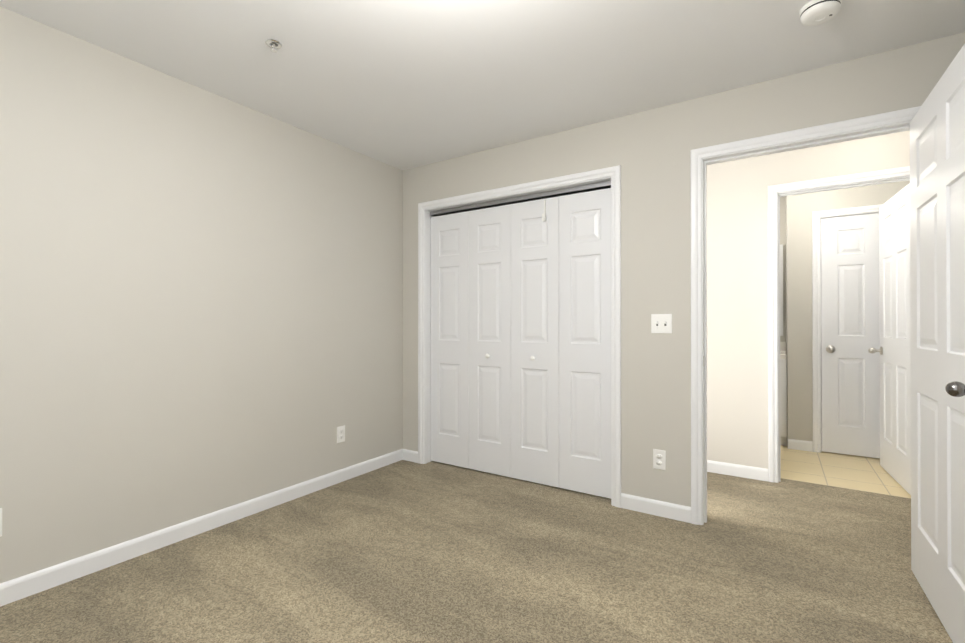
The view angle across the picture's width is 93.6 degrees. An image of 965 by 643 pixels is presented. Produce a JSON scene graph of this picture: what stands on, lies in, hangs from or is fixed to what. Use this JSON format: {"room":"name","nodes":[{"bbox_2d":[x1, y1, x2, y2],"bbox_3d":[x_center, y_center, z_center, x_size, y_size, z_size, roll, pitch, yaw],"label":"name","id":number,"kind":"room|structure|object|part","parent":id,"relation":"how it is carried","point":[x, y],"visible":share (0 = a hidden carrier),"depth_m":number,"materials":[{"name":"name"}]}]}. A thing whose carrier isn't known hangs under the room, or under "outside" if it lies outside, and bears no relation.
{"room":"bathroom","nodes":[
{"label":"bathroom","id":0,"kind":"room"},
{"bbox_2d":[0,6,451,582],"bbox_3d":[-1.569,-0.063,2.566,0.120,2.440,4.640,0,0,33],"label":"wall","id":1,"kind":"structure","parent":0,"point":[200,302],"depth_m":2.35,"materials":[{"name":"paint"}]},
{"bbox_2d":[0,508,1,536],"bbox_3d":[-1.976,0.817,1.817,0.009,0.115,0.070,0,0,33],"label":"electrical outlet","id":2,"kind":"object","parent":1,"relation":"attached to","point":[0,522],"visible":1,"depth_m":1.84,"materials":[{"name":"white plastic"}]},
{"bbox_2d":[0,449,407,606],"bbox_3d":[-1.690,1.112,2.252,0.014,0.088,3.750,0,0,33],"label":"baseboard","id":3,"kind":"structure","parent":1,"relation":"attached to","point":[21,587],"depth_m":2.34,"materials":[{"name":"white wood"}]},
{"bbox_2d":[337,425,344,442],"bbox_3d":[-1.024,0.817,3.284,0.009,0.115,0.070,0,0,33],"label":"electrical outlet","id":4,"kind":"object","parent":1,"relation":"attached to","point":[340,433],"visible":1,"depth_m":3.28,"materials":[{"name":"white plastic"}]},
{"bbox_2d":[0,460,952,642],"bbox_3d":[0.540,1.183,1.384,5.300,0.060,5.120,0,0,33],"label":"floor carpet","id":5,"kind":"object","parent":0,"point":[402,551],"depth_m":2.07,"materials":[{"name":"beige carpet"}]},
{"bbox_2d":[0,0,964,196],"bbox_3d":[1.014,-1.324,2.123,5.300,0.080,6.860,0,0,33],"label":"ceiling","id":6,"kind":"structure","parent":0,"point":[402,85],"depth_m":2.15,"materials":[{"name":"paint"}]},
{"bbox_2d":[265,39,281,51],"bbox_3d":[-0.965,-1.270,2.095,0.070,0.036,0.070,0,0,33],"label":"sprinkler","id":7,"kind":"object","parent":6,"relation":"attached to","point":[273,46],"visible":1,"depth_m":2.09,"materials":[{"name":"silver metal"}]},
{"bbox_2d":[799,0,841,25],"bbox_3d":[1.379,-1.262,1.850,0.140,0.048,0.140,0,0,33],"label":"smoke detector","id":8,"kind":"object","parent":6,"relation":"attached to","point":[815,12],"visible":1,"depth_m":1.83,"materials":[{"name":"white plastic"}]},
{"bbox_2d":[452,187,610,213],"bbox_3d":[0.406,-0.059,3.663,2.000,2.440,0.650,0,0,33],"label":"wall","id":9,"kind":"structure","parent":0,"point":[535,199],"depth_m":3.92,"materials":[{"name":"grey"}]},
{"bbox_2d":[403,32,964,506],"bbox_3d":[0.792,-0.061,2.953,3.420,2.440,0.120,0,0,33],"label":"wall","id":10,"kind":"structure","parent":0,"point":[649,152],"depth_m":2.71,"materials":[{"name":"paint"}]},
{"bbox_2d":[418,165,620,507],"bbox_3d":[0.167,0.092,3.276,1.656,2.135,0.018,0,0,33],"label":"trim","id":11,"kind":"structure","parent":10,"relation":"attached to","point":[614,173],"depth_m":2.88,"materials":[{"name":"white wood"}]},
{"bbox_2d":[430,181,610,215],"bbox_3d":[0.216,-0.896,3.355,1.530,0.030,0.042,0,0,33],"label":"trim","id":12,"kind":"structure","parent":10,"relation":"attached to","point":[588,187],"depth_m":3.27,"materials":[{"name":"silver metal"}]},
{"bbox_2d":[431,188,610,498],"bbox_3d":[0.208,0.141,3.339,1.521,2.014,0.063,0,0,33],"label":"bifold closet door","id":13,"kind":"structure","parent":10,"relation":"in","point":[521,340],"depth_m":3.27,"materials":[{"name":"white wood"}]},
{"bbox_3d":[0.198,0.260,3.327,0.412,0.032,0.033,0,0,33],"label":"knob","id":14,"kind":"part","parent":13,"relation":"part of","materials":[{"name":"white plastic"}]},
{"bbox_2d":[621,493,690,522],"bbox_3d":[1.031,1.114,2.714,0.401,0.088,0.014,0,0,33],"label":"baseboard","id":15,"kind":"structure","parent":10,"relation":"attached to","point":[678,512],"depth_m":2.70,"materials":[{"name":"white wood"}]},
{"bbox_2d":[653,449,665,469],"bbox_3d":[1.055,0.824,2.703,0.070,0.115,0.009,0,0,33],"label":"electrical outlet","id":16,"kind":"object","parent":10,"relation":"attached to","point":[659,459],"visible":1,"depth_m":2.70,"materials":[{"name":"white plastic"}]},
{"bbox_2d":[651,314,671,332],"bbox_3d":[1.063,0.013,2.694,0.116,0.115,0.021,0,0,33],"label":"light switch","id":17,"kind":"object","parent":10,"relation":"attached to","point":[661,323],"visible":1,"depth_m":2.70,"materials":[{"name":"white plastic"}]},
{"bbox_2d":[690,106,920,524],"bbox_3d":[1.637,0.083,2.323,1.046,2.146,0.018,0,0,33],"label":"door frame","id":18,"kind":"structure","parent":10,"relation":"attached to","point":[855,124],"depth_m":2.58,"materials":[{"name":"white wood"}]},
{"bbox_2d":[910,44,964,642],"bbox_3d":[1.749,0.111,1.700,0.200,2.067,0.915,0,0,32],"label":"entry door","id":19,"kind":"structure","parent":10,"relation":"in","point":[937,236],"depth_m":1.73,"materials":[{"name":"white wood"}]},
{"bbox_3d":[1.530,0.211,1.356,0.200,0.068,0.100,0,0,32],"label":"knob","id":20,"kind":"part","parent":19,"relation":"part of","materials":[{"name":"silver metal"}]},
{"bbox_2d":[780,197,783,341],"bbox_3d":[2.822,-0.054,4.855,0.917,2.440,0.100,0,0,33],"label":"wall","id":21,"kind":"structure","parent":0,"point":[781,198],"depth_m":4.64,"materials":[{"name":"paint"}]},
{"bbox_2d":[780,244,782,335],"bbox_3d":[2.749,-0.319,4.827,0.757,0.930,0.026,0,0,33],"label":"bathroom mirror","id":22,"kind":"object","parent":21,"relation":"attached to","point":[781,290],"visible":0.18,"depth_m":4.62,"materials":[{"name":"white mirror"}]},
{"bbox_2d":[707,130,909,468],"bbox_3d":[2.695,-0.061,2.965,3.000,2.440,0.110,0,0,33],"label":"wall","id":23,"kind":"structure","parent":0,"point":[737,311],"depth_m":3.38,"materials":[{"name":"paint"}]},
{"bbox_2d":[707,460,767,480],"bbox_3d":[1.860,1.117,3.428,0.512,0.088,0.014,0,0,33],"label":"baseboard","id":24,"kind":"structure","parent":23,"relation":"attached to","point":[744,471],"depth_m":3.38,"materials":[{"name":"white wood"}]},
{"bbox_2d":[768,166,909,482],"bbox_3d":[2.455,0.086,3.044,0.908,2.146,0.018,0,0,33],"label":"door frame","id":25,"kind":"structure","parent":23,"relation":"attached to","point":[773,190],"depth_m":3.27,"materials":[{"name":"white wood"}]},
{"bbox_2d":[868,183,910,494],"bbox_3d":[3.017,0.117,3.295,0.200,2.067,0.778,0,0,29],"label":"bathroom door","id":26,"kind":"structure","parent":23,"relation":"in","point":[894,337],"depth_m":3.27,"materials":[{"name":"white wood"}]},
{"label":"knob","id":27,"kind":"part","parent":26,"relation":"part of","materials":[{"name":"silver metal"}]},
{"bbox_2d":[780,445,910,497],"bbox_3d":[2.826,1.193,3.990,2.700,0.060,1.740,0,0,33],"label":"floor","id":28,"kind":"structure","parent":0,"point":[863,473],"depth_m":3.51,"materials":[{"name":"beige tile"}]},
{"bbox_2d":[780,342,786,445],"bbox_3d":[2.596,0.685,4.614,0.827,0.960,0.543,0,0,33],"label":"bathroom vanity","id":29,"kind":"object","parent":28,"relation":"on","point":[783,398],"visible":0.19,"depth_m":4.20,"materials":[{"name":"white wood"}]},
{"bbox_2d":[784,180,909,446],"bbox_3d":[3.204,-0.057,3.964,0.893,2.440,0.110,0,0,33],"label":"wall","id":30,"kind":"structure","parent":0,"point":[796,211],"depth_m":4.10,"materials":[{"name":"paint"}]},
{"bbox_2d":[788,439,812,451],"bbox_3d":[2.553,1.118,3.717,1.740,0.088,1.005,0,0,33],"label":"baseboard","id":31,"kind":"structure","parent":30,"relation":"attached to","point":[794,444],"depth_m":4.09,"materials":[{"name":"white wood"}]},
{"bbox_2d":[812,204,882,452],"bbox_3d":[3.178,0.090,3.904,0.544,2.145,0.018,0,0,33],"label":"trim","id":32,"kind":"structure","parent":30,"relation":"attached to","point":[816,359],"depth_m":4.03,"materials":[{"name":"white wood"}]},
{"bbox_2d":[821,213,879,457],"bbox_3d":[3.194,0.119,3.929,0.416,2.067,0.200,0,0,33],"label":"door","id":33,"kind":"structure","parent":30,"relation":"in","point":[850,394],"depth_m":3.92,"materials":[{"name":"white wood"}]},
{"bbox_3d":[3.062,0.243,4.015,0.100,0.068,0.200,0,0,33],"label":"knob","id":34,"kind":"part","parent":33,"relation":"part of","materials":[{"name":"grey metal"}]}
]}

